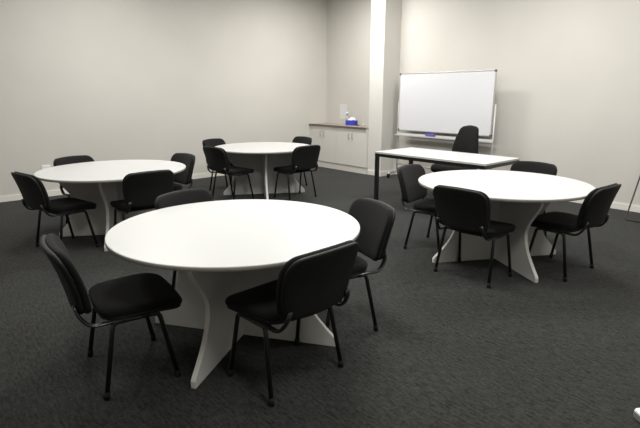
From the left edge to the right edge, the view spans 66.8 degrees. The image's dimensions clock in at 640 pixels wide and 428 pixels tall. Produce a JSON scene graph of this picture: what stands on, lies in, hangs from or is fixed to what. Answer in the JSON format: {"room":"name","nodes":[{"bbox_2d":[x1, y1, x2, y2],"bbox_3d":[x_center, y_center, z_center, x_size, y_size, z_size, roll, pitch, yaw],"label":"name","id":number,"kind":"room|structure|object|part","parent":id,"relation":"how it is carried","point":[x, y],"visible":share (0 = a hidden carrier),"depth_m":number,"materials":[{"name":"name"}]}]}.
{"room":"training room","nodes":[
{"label":"training room","id":0,"kind":"room"},
{"bbox_2d":[0,0,326,195],"bbox_3d":[-3.606,-2.113,7.452,9.995,3.550,0.100,-12,18,-39],"label":"wall","id":1,"kind":"structure","parent":0,"point":[101,80],"depth_m":8.06,"materials":[{"name":"white paint"}]},
{"bbox_2d":[0,172,224,201],"bbox_3d":[-3.748,-0.385,7.676,9.320,0.088,0.014,-12,18,-39],"label":"baseboard","id":2,"kind":"structure","parent":1,"relation":"attached to","point":[7,198],"depth_m":7.41,"materials":[{"name":"white paint"}]},
{"bbox_2d":[0,166,639,427],"bbox_3d":[-0.132,0.629,3.954,9.995,0.100,10.775,-12,18,-39],"label":"floor","id":3,"kind":"structure","parent":0,"point":[448,349],"depth_m":2.96,"materials":[{"name":"grey carpet"}]},
{"bbox_2d":[11,171,98,246],"bbox_3d":[-2.606,-0.045,4.809,0.539,0.806,0.635,10,17,36],"label":"chair","id":4,"kind":"object","parent":3,"relation":"on","point":[35,196],"visible":0.99,"depth_m":4.63,"materials":[{"name":"black fabric"}]},
{"bbox_3d":[-2.739,-0.220,4.587,0.494,0.360,0.146,10,17,36],"label":"backrest","id":5,"kind":"part","parent":4,"relation":"part of","materials":[{"name":"black fabric"}]},
{"bbox_3d":[-2.836,0.123,4.938,0.151,0.395,0.037,-12,18,-39],"label":"leg","id":6,"kind":"part","parent":4,"relation":"part of","materials":[{"name":"black metal"}]},
{"bbox_3d":[-2.463,0.191,4.661,0.037,0.395,0.151,6,15,24],"label":"leg","id":7,"kind":"part","parent":4,"relation":"part of","materials":[{"name":"black metal"}]},
{"bbox_3d":[-2.683,0.076,5.128,0.035,0.395,0.148,7,16,27],"label":"leg","id":8,"kind":"part","parent":4,"relation":"part of","materials":[{"name":"black metal"}]},
{"bbox_3d":[-2.546,-0.087,4.879,0.500,0.076,0.437,10,17,36],"label":"seat","id":9,"kind":"part","parent":4,"relation":"part of","materials":[{"name":"black fabric"}]},
{"bbox_3d":[-2.315,0.143,4.854,0.148,0.395,0.035,-13,19,-42],"label":"leg","id":10,"kind":"part","parent":4,"relation":"part of","materials":[{"name":"black metal"}]},
{"bbox_2d":[53,155,93,225],"bbox_3d":[-2.690,-0.258,5.670,0.635,0.806,0.539,8,16,29],"label":"chair","id":11,"kind":"object","parent":3,"relation":"on","point":[78,158],"visible":0.12,"depth_m":5.66,"materials":[{"name":"black fabric"}]},
{"bbox_3d":[-2.878,-0.500,5.723,0.146,0.360,0.494,8,16,29],"label":"backrest","id":12,"kind":"part","parent":11,"relation":"part of","materials":[{"name":"black fabric"}]},
{"bbox_2d":[34,160,185,250],"bbox_3d":[-2.224,-0.135,5.320,1.500,0.730,1.500,-2,14,-9],"label":"round table","id":13,"kind":"object","parent":3,"relation":"on","point":[98,182],"visible":0.63,"depth_m":5.24,"materials":[{"name":"grey laminate"}]},
{"bbox_3d":[-2.224,-0.121,5.323,1.264,0.703,0.029,-2,14,-9],"label":"panel","id":14,"kind":"part","parent":13,"relation":"part of","materials":[{"name":"grey laminate"}]},
{"bbox_3d":[-2.224,-0.121,5.323,0.029,0.703,1.264,-2,14,-9],"label":"panel","id":15,"kind":"part","parent":13,"relation":"part of","materials":[{"name":"grey laminate"}]},
{"bbox_2d":[39,233,181,400],"bbox_3d":[-1.115,0.487,2.653,0.635,0.806,0.539,-9,17,-33],"label":"chair","id":16,"kind":"object","parent":3,"relation":"on","point":[133,297],"visible":1,"depth_m":2.52,"materials":[{"name":"black fabric"}]},
{"bbox_3d":[-1.297,0.300,2.482,0.146,0.360,0.494,-9,17,-33],"label":"backrest","id":17,"kind":"part","parent":16,"relation":"part of","materials":[{"name":"black fabric"}]},
{"bbox_3d":[-1.305,0.638,2.850,0.151,0.395,0.037,-5,15,-21],"label":"leg","id":18,"kind":"part","parent":16,"relation":"part of","materials":[{"name":"black metal"}]},
{"bbox_3d":[-1.045,0.732,2.472,0.037,0.395,0.151,13,19,42],"label":"leg","id":19,"kind":"part","parent":16,"relation":"part of","materials":[{"name":"black metal"}]},
{"bbox_3d":[-1.033,0.451,2.701,0.437,0.076,0.500,-9,17,-33],"label":"seat","id":20,"kind":"part","parent":16,"relation":"part of","materials":[{"name":"black fabric"}]},
{"bbox_3d":[-0.947,0.534,2.502,0.140,0.025,0.025,-9,17,-33],"label":"rail","id":21,"kind":"part","parent":16,"relation":"part of","materials":[{"name":"black metal"}]},
{"bbox_3d":[-1.097,0.606,2.982,0.148,0.395,0.035,-13,19,-42],"label":"leg","id":22,"kind":"part","parent":16,"relation":"part of","materials":[{"name":"black metal"}]},
{"bbox_3d":[-0.840,0.698,2.607,0.148,0.395,0.035,-6,15,-23],"label":"leg","id":23,"kind":"part","parent":16,"relation":"part of","materials":[{"name":"black metal"}]},
{"bbox_2d":[110,170,173,225],"bbox_3d":[-1.786,-0.071,4.911,0.539,0.806,0.635,-11,18,-38],"label":"chair","id":24,"kind":"object","parent":3,"relation":"on","point":[141,190],"visible":0.77,"depth_m":4.65,"materials":[{"name":"black fabric"}]},
{"bbox_3d":[-2.077,0.121,4.945,0.148,0.395,0.035,12,18,40],"label":"leg","id":25,"kind":"part","parent":24,"relation":"part of","materials":[{"name":"black metal"}]},
{"bbox_3d":[-1.849,-0.112,4.979,0.500,0.076,0.437,-11,18,-38],"label":"seat","id":26,"kind":"part","parent":24,"relation":"part of","materials":[{"name":"black fabric"}]},
{"bbox_3d":[-1.647,-0.247,4.694,0.494,0.360,0.146,-11,18,-38],"label":"backrest","id":27,"kind":"part","parent":24,"relation":"part of","materials":[{"name":"black fabric"}]},
{"bbox_2d":[170,153,194,191],"bbox_3d":[-1.845,-0.307,5.868,0.635,0.806,0.539,-14,19,-43],"label":"chair","id":28,"kind":"object","parent":3,"relation":"on","point":[184,177],"visible":0.39,"depth_m":5.85,"materials":[{"name":"black fabric"}]},
{"bbox_3d":[-1.915,-0.314,5.795,0.437,0.076,0.500,-14,19,-43],"label":"seat","id":29,"kind":"part","parent":28,"relation":"part of","materials":[{"name":"black fabric"}]},
{"bbox_2d":[155,189,212,288],"bbox_3d":[-0.833,0.257,3.582,0.635,0.806,0.539,10,17,36],"label":"chair","id":30,"kind":"object","parent":3,"relation":"on","point":[188,196],"visible":0.12,"depth_m":3.62,"materials":[{"name":"black fabric"}]},
{"bbox_3d":[-1.032,0.480,3.490,0.151,0.395,0.037,6,15,24],"label":"leg","id":31,"kind":"part","parent":30,"relation":"part of","materials":[{"name":"black metal"}]},
{"bbox_3d":[-1.006,0.009,3.657,0.146,0.360,0.494,10,17,36],"label":"backrest","id":32,"kind":"part","parent":30,"relation":"part of","materials":[{"name":"black fabric"}]},
{"bbox_2d":[202,138,233,190],"bbox_3d":[-1.532,-0.807,7.890,0.635,0.806,0.539,8,16,29],"label":"chair","id":33,"kind":"object","parent":3,"relation":"on","point":[213,142],"visible":0.19,"depth_m":7.84,"materials":[{"name":"black fabric"}]},
{"bbox_3d":[-1.720,-1.050,7.943,0.146,0.360,0.494,8,16,29],"label":"backrest","id":34,"kind":"part","parent":33,"relation":"part of","materials":[{"name":"black fabric"}]},
{"bbox_2d":[203,146,253,199],"bbox_3d":[-1.322,-0.599,7.045,0.539,0.806,0.635,12,19,41],"label":"chair","id":35,"kind":"object","parent":3,"relation":"on","point":[217,159],"visible":0.99,"depth_m":6.85,"materials":[{"name":"black fabric"}]},
{"bbox_3d":[-1.543,-0.435,7.194,0.151,0.395,0.037,-10,17,-34],"label":"leg","id":36,"kind":"part","parent":35,"relation":"part of","materials":[{"name":"black metal"}]},
{"bbox_3d":[-1.469,-0.776,6.835,0.494,0.360,0.146,12,19,41],"label":"backrest","id":37,"kind":"part","parent":35,"relation":"part of","materials":[{"name":"black fabric"}]},
{"bbox_3d":[-1.255,-0.639,7.110,0.500,0.076,0.437,12,19,41],"label":"seat","id":38,"kind":"part","parent":35,"relation":"part of","materials":[{"name":"black fabric"}]},
{"bbox_3d":[-1.197,-0.360,6.886,0.037,0.395,0.151,8,16,29],"label":"leg","id":39,"kind":"part","parent":35,"relation":"part of","materials":[{"name":"black metal"}]},
{"bbox_3d":[-1.032,-0.404,7.066,0.148,0.395,0.035,-11,17,-37],"label":"leg","id":40,"kind":"part","parent":35,"relation":"part of","materials":[{"name":"black metal"}]},
{"bbox_2d":[105,199,359,388],"bbox_3d":[-0.506,0.422,3.067,1.500,0.730,1.500,4,14,14],"label":"round table","id":41,"kind":"object","parent":3,"relation":"on","point":[218,250],"visible":0.78,"depth_m":2.84,"materials":[{"name":"grey laminate"}]},
{"bbox_3d":[-0.506,0.435,3.070,0.029,0.703,1.264,4,14,14],"label":"panel","id":42,"kind":"part","parent":41,"relation":"part of","materials":[{"name":"grey laminate"}]},
{"bbox_3d":[-0.506,0.435,3.070,1.264,0.703,0.029,4,14,14],"label":"panel","id":43,"kind":"part","parent":41,"relation":"part of","materials":[{"name":"grey laminate"}]},
{"bbox_2d":[215,142,307,199],"bbox_3d":[-0.863,-0.675,7.503,1.500,0.730,1.500,-2,14,-10],"label":"round table","id":44,"kind":"object","parent":3,"relation":"on","point":[262,157],"visible":0.69,"depth_m":7.48,"materials":[{"name":"grey laminate"}]},
{"bbox_3d":[-0.863,-0.662,7.506,1.264,0.703,0.029,-2,14,-10],"label":"panel","id":45,"kind":"part","parent":44,"relation":"part of","materials":[{"name":"grey laminate"}]},
{"bbox_3d":[-0.863,-0.662,7.506,0.029,0.703,1.264,-2,14,-10],"label":"panel","id":46,"kind":"part","parent":44,"relation":"part of","materials":[{"name":"grey laminate"}]},
{"bbox_2d":[225,240,358,406],"bbox_3d":[-0.154,0.502,2.591,0.539,0.806,0.635,-13,19,-43],"label":"chair","id":47,"kind":"object","parent":3,"relation":"on","point":[311,283],"visible":1,"depth_m":2.39,"materials":[{"name":"black fabric"}]},
{"bbox_3d":[-0.443,0.699,2.602,0.148,0.395,0.035,10,17,35],"label":"leg","id":48,"kind":"part","parent":47,"relation":"part of","materials":[{"name":"black metal"}]},
{"bbox_3d":[-0.351,0.540,2.477,0.025,0.025,0.140,-13,19,-43],"label":"rail","id":49,"kind":"part","parent":47,"relation":"part of","materials":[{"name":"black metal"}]},
{"bbox_3d":[-0.223,0.462,2.654,0.500,0.076,0.437,-13,19,-43],"label":"seat","id":50,"kind":"part","parent":47,"relation":"part of","materials":[{"name":"black fabric"}]},
{"bbox_3d":[-0.270,0.742,2.429,0.037,0.395,0.151,-9,16,-31],"label":"leg","id":51,"kind":"part","parent":47,"relation":"part of","materials":[{"name":"black metal"}]},
{"bbox_3d":[-0.112,0.621,2.918,0.035,0.395,0.148,-10,17,-34],"label":"leg","id":52,"kind":"part","parent":47,"relation":"part of","materials":[{"name":"black metal"}]},
{"bbox_3d":[-0.001,0.323,2.387,0.494,0.360,0.146,-13,19,-43],"label":"backrest","id":53,"kind":"part","parent":47,"relation":"part of","materials":[{"name":"black fabric"}]},
{"bbox_3d":[0.064,0.663,2.748,0.151,0.395,0.037,9,16,32],"label":"leg","id":54,"kind":"part","parent":47,"relation":"part of","materials":[{"name":"black metal"}]},
{"bbox_2d":[273,145,320,200],"bbox_3d":[-0.341,-0.638,7.200,0.539,0.806,0.635,-12,19,-41],"label":"chair","id":55,"kind":"object","parent":3,"relation":"on","point":[304,158],"visible":0.99,"depth_m":7.00,"materials":[{"name":"black fabric"}]},
{"bbox_3d":[-0.631,-0.443,7.221,0.148,0.395,0.035,11,17,37],"label":"leg","id":56,"kind":"part","parent":55,"relation":"part of","materials":[{"name":"black metal"}]},
{"bbox_3d":[-0.465,-0.399,7.042,0.037,0.395,0.151,-8,16,-29],"label":"leg","id":57,"kind":"part","parent":55,"relation":"part of","materials":[{"name":"black metal"}]},
{"bbox_3d":[-0.408,-0.678,7.266,0.500,0.076,0.437,-12,19,-41],"label":"seat","id":58,"kind":"part","parent":55,"relation":"part of","materials":[{"name":"black fabric"}]},
{"bbox_3d":[-0.289,-0.518,7.525,0.035,0.395,0.148,-9,16,-32],"label":"leg","id":59,"kind":"part","parent":55,"relation":"part of","materials":[{"name":"black metal"}]},
{"bbox_3d":[-0.194,-0.816,6.991,0.494,0.360,0.146,-12,19,-41],"label":"backrest","id":60,"kind":"part","parent":55,"relation":"part of","materials":[{"name":"black fabric"}]},
{"bbox_3d":[-0.120,-0.475,7.349,0.151,0.395,0.037,10,17,34],"label":"leg","id":61,"kind":"part","parent":55,"relation":"part of","materials":[{"name":"black metal"}]},
{"bbox_2d":[292,136,311,185],"bbox_3d":[-0.488,-0.898,8.255,0.635,0.806,0.539,-11,17,-37],"label":"chair","id":62,"kind":"object","parent":3,"relation":"on","point":[298,139],"visible":0.12,"depth_m":8.27,"materials":[{"name":"black fabric"}]},
{"bbox_3d":[-0.317,-1.147,8.333,0.146,0.360,0.494,-11,17,-37],"label":"backrest","id":63,"kind":"part","parent":62,"relation":"part of","materials":[{"name":"black fabric"}]},
{"bbox_2d":[310,125,336,168],"bbox_3d":[0.226,-1.450,10.356,0.512,0.862,0.837,-12,18,-39],"label":"base cabinet","id":64,"kind":"object","parent":3,"relation":"on","point":[324,136],"visible":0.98,"depth_m":10.14,"materials":[{"name":"grey laminate"}]},
{"bbox_3d":[-0.075,-1.517,10.359,0.018,0.734,0.417,-12,18,-39],"label":"door","id":65,"kind":"part","parent":64,"relation":"part of","materials":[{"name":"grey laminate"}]},
{"bbox_3d":[0.198,-1.440,10.050,0.018,0.734,0.417,-12,18,-39],"label":"door","id":66,"kind":"part","parent":64,"relation":"part of","materials":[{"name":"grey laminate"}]},
{"bbox_2d":[336,127,368,173],"bbox_3d":[0.777,-1.296,9.730,0.512,0.862,0.852,-12,18,-39],"label":"base cabinet","id":67,"kind":"object","parent":3,"relation":"on","point":[351,143],"visible":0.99,"depth_m":9.56,"materials":[{"name":"grey laminate"}]},
{"bbox_2d":[309,123,368,128],"bbox_3d":[0.506,-1.808,9.934,0.509,0.030,1.697,-12,18,-39],"label":"countertop","id":68,"kind":"structure","parent":67,"relation":"on","point":[315,124],"depth_m":9.77,"materials":[{"name":"laminate"}]},
{"bbox_2d":[345,117,357,124],"bbox_3d":[0.640,-1.884,9.850,0.224,0.157,0.120,12,18,40],"label":"tissue box","id":69,"kind":"object","parent":68,"relation":"on","point":[351,121],"visible":0.97,"depth_m":9.81,"materials":[{"name":"blue cardboard"}]},
{"bbox_3d":[0.475,-1.363,9.736,0.018,0.734,0.425,-12,18,-39],"label":"door","id":70,"kind":"part","parent":67,"relation":"part of","materials":[{"name":"grey laminate"}]},
{"bbox_3d":[0.752,-1.285,9.421,0.018,0.734,0.425,-12,18,-39],"label":"door","id":71,"kind":"part","parent":67,"relation":"part of","materials":[{"name":"grey laminate"}]},
{"bbox_2d":[326,198,395,330],"bbox_3d":[0.140,0.335,3.266,0.635,0.806,0.539,-7,15,-25],"label":"chair","id":72,"kind":"object","parent":3,"relation":"on","point":[375,218],"visible":0.44,"depth_m":3.17,"materials":[{"name":"black fabric"}]},
{"bbox_3d":[0.081,0.592,3.035,0.148,0.395,0.035,-10,17,-34],"label":"leg","id":73,"kind":"part","parent":72,"relation":"part of","materials":[{"name":"black metal"}]},
{"bbox_3d":[0.051,0.322,3.219,0.437,0.076,0.500,-7,15,-25],"label":"seat","id":74,"kind":"part","parent":72,"relation":"part of","materials":[{"name":"black fabric"}]},
{"bbox_3d":[0.306,0.566,3.137,0.151,0.395,0.037,-3,14,-13],"label":"leg","id":75,"kind":"part","parent":72,"relation":"part of","materials":[{"name":"black metal"}]},
{"bbox_3d":[0.336,0.096,3.304,0.146,0.360,0.494,-7,15,-25],"label":"backrest","id":76,"kind":"part","parent":72,"relation":"part of","materials":[{"name":"black fabric"}]},
{"bbox_2d":[397,164,439,249],"bbox_3d":[1.117,-0.070,4.903,0.635,0.806,0.539,11,18,37],"label":"chair","id":77,"kind":"object","parent":3,"relation":"on","point":[408,175],"visible":0.66,"depth_m":4.85,"materials":[{"name":"black fabric"}]},
{"bbox_3d":[0.915,0.151,4.815,0.151,0.395,0.037,7,15,25],"label":"leg","id":78,"kind":"part","parent":77,"relation":"part of","materials":[{"name":"black metal"}]},
{"bbox_3d":[0.946,-0.319,4.981,0.146,0.360,0.494,11,18,37],"label":"backrest","id":79,"kind":"part","parent":77,"relation":"part of","materials":[{"name":"black fabric"}]},
{"bbox_3d":[1.194,-0.079,4.838,0.437,0.076,0.500,11,18,37],"label":"seat","id":80,"kind":"part","parent":77,"relation":"part of","materials":[{"name":"black fabric"}]},
{"bbox_3d":[1.206,0.063,5.171,0.037,0.395,0.151,-11,18,-38],"label":"leg","id":81,"kind":"part","parent":77,"relation":"part of","materials":[{"name":"black metal"}]},
{"bbox_3d":[1.111,0.188,4.667,0.035,0.395,0.148,-12,18,-41],"label":"leg","id":82,"kind":"part","parent":77,"relation":"part of","materials":[{"name":"black metal"}]},
{"bbox_2d":[387,69,496,177],"bbox_3d":[2.022,-1.429,8.174,0.408,1.869,1.951,-12,18,-39],"label":"whiteboard","id":83,"kind":"object","parent":3,"relation":"on","point":[434,102],"visible":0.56,"depth_m":8.02,"materials":[{"name":"white plastic"}]},
{"bbox_3d":[1.438,-1.408,8.960,0.028,1.270,0.028,-12,18,-39],"label":"post","id":84,"kind":"part","parent":83,"relation":"part of","materials":[{"name":"silver metal"}]},
{"bbox_3d":[2.060,-0.773,8.370,0.032,0.032,1.911,-12,18,-39],"label":"rail","id":85,"kind":"part","parent":83,"relation":"part of","materials":[{"name":"silver metal"}]},
{"bbox_2d":[395,133,492,142],"bbox_3d":[2.029,-1.299,8.213,0.080,0.047,1.935,-12,18,-39],"label":"tray","id":86,"kind":"object","parent":83,"relation":"on","point":[398,134],"depth_m":8.24,"materials":[{"name":"silver metal"}]},
{"bbox_3d":[2.044,-1.853,8.089,0.023,0.997,1.875,-12,18,-39],"label":"board frame","id":87,"kind":"part","parent":83,"relation":"part of","materials":[{"name":"silver metal"}]},
{"bbox_3d":[2.681,-1.060,7.551,0.028,1.270,0.028,-12,18,-39],"label":"post","id":88,"kind":"part","parent":83,"relation":"part of","materials":[{"name":"silver metal"}]},
{"bbox_2d":[374,147,519,199],"bbox_3d":[1.637,-0.434,6.524,0.820,0.730,1.704,-12,18,-40],"label":"desk","id":89,"kind":"object","parent":3,"relation":"on","point":[461,159],"visible":0.61,"depth_m":6.24,"materials":[{"name":"grey laminate"}]},
{"bbox_3d":[0.804,-0.489,6.884,0.048,0.664,0.048,-12,18,-40],"label":"leg","id":90,"kind":"part","parent":89,"relation":"part of","materials":[{"name":"black metal"}]},
{"bbox_3d":[1.636,-0.745,6.447,0.812,0.042,1.696,-12,18,-40],"label":"frame","id":91,"kind":"part","parent":89,"relation":"part of","materials":[{"name":"black metal"}]},
{"bbox_2d":[430,125,478,171],"bbox_3d":[2.014,-0.768,7.189,0.662,1.057,0.608,-11,18,-37],"label":"office chair","id":92,"kind":"object","parent":3,"relation":"on","point":[467,138],"visible":0.4,"depth_m":7.19,"materials":[{"name":"black fabric"}]},
{"bbox_3d":[1.992,-0.683,7.190,0.539,0.142,0.580,-11,18,-37],"label":"seat","id":93,"kind":"part","parent":92,"relation":"part of","materials":[{"name":"black fabric"}]},
{"bbox_3d":[2.210,-1.052,7.278,0.162,0.548,0.460,-11,18,-37],"label":"backrest","id":94,"kind":"part","parent":92,"relation":"part of","materials":[{"name":"black fabric"}]},
{"bbox_2d":[433,185,515,287],"bbox_3d":[1.280,0.137,4.063,0.635,0.806,0.539,-12,18,-41],"label":"chair","id":95,"kind":"object","parent":3,"relation":"on","point":[462,210],"visible":1,"depth_m":3.86,"materials":[{"name":"black fabric"}]},
{"bbox_3d":[1.069,0.295,4.231,0.151,0.395,0.037,-8,16,-29],"label":"leg","id":96,"kind":"part","parent":95,"relation":"part of","materials":[{"name":"black metal"}]},
{"bbox_3d":[1.255,0.256,4.391,0.035,0.395,0.148,11,18,37],"label":"leg","id":97,"kind":"part","parent":95,"relation":"part of","materials":[{"name":"black metal"}]},
{"bbox_3d":[1.118,-0.044,3.868,0.146,0.360,0.494,-12,18,-41],"label":"backrest","id":98,"kind":"part","parent":95,"relation":"part of","materials":[{"name":"black fabric"}]},
{"bbox_3d":[1.353,0.098,4.122,0.437,0.076,0.500,-12,18,-41],"label":"seat","id":99,"kind":"part","parent":95,"relation":"part of","materials":[{"name":"black fabric"}]},
{"bbox_3d":[1.383,0.379,3.894,0.037,0.395,0.151,10,17,34],"label":"leg","id":100,"kind":"part","parent":95,"relation":"part of","materials":[{"name":"black metal"}]},
{"bbox_3d":[1.566,0.338,4.057,0.148,0.395,0.035,-9,16,-32],"label":"leg","id":101,"kind":"part","parent":95,"relation":"part of","materials":[{"name":"black metal"}]},
{"bbox_2d":[418,170,595,282],"bbox_3d":[1.660,0.064,4.506,1.500,0.730,1.500,-3,14,-11],"label":"round table","id":102,"kind":"object","parent":3,"relation":"on","point":[517,198],"visible":0.72,"depth_m":4.38,"materials":[{"name":"grey laminate"}]},
{"bbox_3d":[1.660,0.077,4.509,1.264,0.703,0.029,-3,14,-11],"label":"panel","id":103,"kind":"part","parent":102,"relation":"part of","materials":[{"name":"grey laminate"}]},
{"bbox_3d":[1.660,0.077,4.509,0.029,0.703,1.264,-3,14,-11],"label":"panel","id":104,"kind":"part","parent":102,"relation":"part of","materials":[{"name":"grey laminate"}]},
{"bbox_2d":[510,161,556,237],"bbox_3d":[2.116,-0.128,5.132,0.635,0.806,0.539,-12,18,-40],"label":"chair","id":105,"kind":"object","parent":3,"relation":"on","point":[522,166],"visible":0.19,"depth_m":5.18,"materials":[{"name":"black fabric"}]},
{"bbox_3d":[2.281,-0.378,5.217,0.146,0.360,0.494,-12,18,-40],"label":"backrest","id":106,"kind":"part","parent":105,"relation":"part of","materials":[{"name":"black fabric"}]},
{"bbox_2d":[529,183,620,281],"bbox_3d":[2.147,0.107,4.182,0.539,0.806,0.635,-11,18,-38],"label":"chair","id":107,"kind":"object","parent":3,"relation":"on","point":[595,207],"visible":0.95,"depth_m":4.00,"materials":[{"name":"black fabric"}]},
{"bbox_3d":[1.856,0.298,4.220,0.148,0.395,0.035,12,18,40],"label":"leg","id":108,"kind":"part","parent":107,"relation":"part of","materials":[{"name":"black metal"}]},
{"bbox_3d":[2.217,0.228,4.503,0.035,0.395,0.148,-8,16,-28],"label":"leg","id":109,"kind":"part","parent":107,"relation":"part of","materials":[{"name":"black metal"}]},
{"bbox_3d":[2.085,0.066,4.251,0.500,0.076,0.437,-11,18,-38],"label":"seat","id":110,"kind":"part","parent":107,"relation":"part of","materials":[{"name":"black fabric"}]},
{"bbox_3d":[2.010,0.344,4.032,0.037,0.395,0.151,-7,15,-26],"label":"leg","id":111,"kind":"part","parent":107,"relation":"part of","materials":[{"name":"black metal"}]},
{"bbox_3d":[2.375,0.273,4.317,0.151,0.395,0.037,11,18,37],"label":"leg","id":112,"kind":"part","parent":107,"relation":"part of","materials":[{"name":"black metal"}]},
{"bbox_3d":[2.284,-0.069,3.964,0.494,0.360,0.146,-11,18,-38],"label":"backrest","id":113,"kind":"part","parent":107,"relation":"part of","materials":[{"name":"black fabric"}]},
{"bbox_2d":[625,176,639,222],"bbox_3d":[4.187,-0.278,5.767,0.570,0.780,0.784,-12,18,-39],"label":"metal frame","id":114,"kind":"object","parent":3,"relation":"on","point":[639,176],"visible":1,"depth_m":6.00,"materials":[{"name":"black"}]},
{"bbox_2d":[633,408,639,421],"bbox_3d":[1.576,0.988,2.204,0.110,0.042,0.300,-1,14,-5],"label":"block","id":115,"kind":"object","parent":3,"relation":"on","point":[636,414],"visible":1,"depth_m":2.31,"materials":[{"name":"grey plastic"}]},
{"bbox_2d":[368,0,401,171],"bbox_3d":[1.194,-2.497,8.991,0.440,3.550,0.335,-12,18,-39],"label":"wall column","id":116,"kind":"structure","parent":0,"point":[385,14],"depth_m":8.86,"materials":[{"name":"grey paint"}]},
{"bbox_2d":[367,170,395,176],"bbox_3d":[1.195,-0.814,9.397,0.454,0.088,0.349,-12,18,-39],"label":"baseboard","id":117,"kind":"structure","parent":116,"relation":"attached to","point":[369,172],"depth_m":9.26,"materials":[{"name":"white paint"}]},
{"bbox_2d":[327,0,639,205],"bbox_3d":[3.657,-1.908,6.603,0.100,3.550,10.675,-12,18,-39],"label":"wall","id":118,"kind":"structure","parent":0,"point":[567,92],"depth_m":7.12,"materials":[{"name":"white paint"}]},
{"bbox_2d":[340,104,346,118],"bbox_3d":[0.491,-2.168,10.266,0.003,0.310,0.210,-12,18,-39],"label":"paper notice","id":119,"kind":"object","parent":118,"relation":"attached to","point":[343,107],"visible":0.86,"depth_m":10.26,"materials":[{"name":"white paper"}]},
{"bbox_2d":[396,172,639,212],"bbox_3d":[4.248,-0.041,6.264,0.014,0.088,8.526,-12,18,-39],"label":"baseboard","id":120,"kind":"structure","parent":118,"relation":"attached to","point":[634,208],"depth_m":6.49,"materials":[{"name":"white paint"}]}
]}

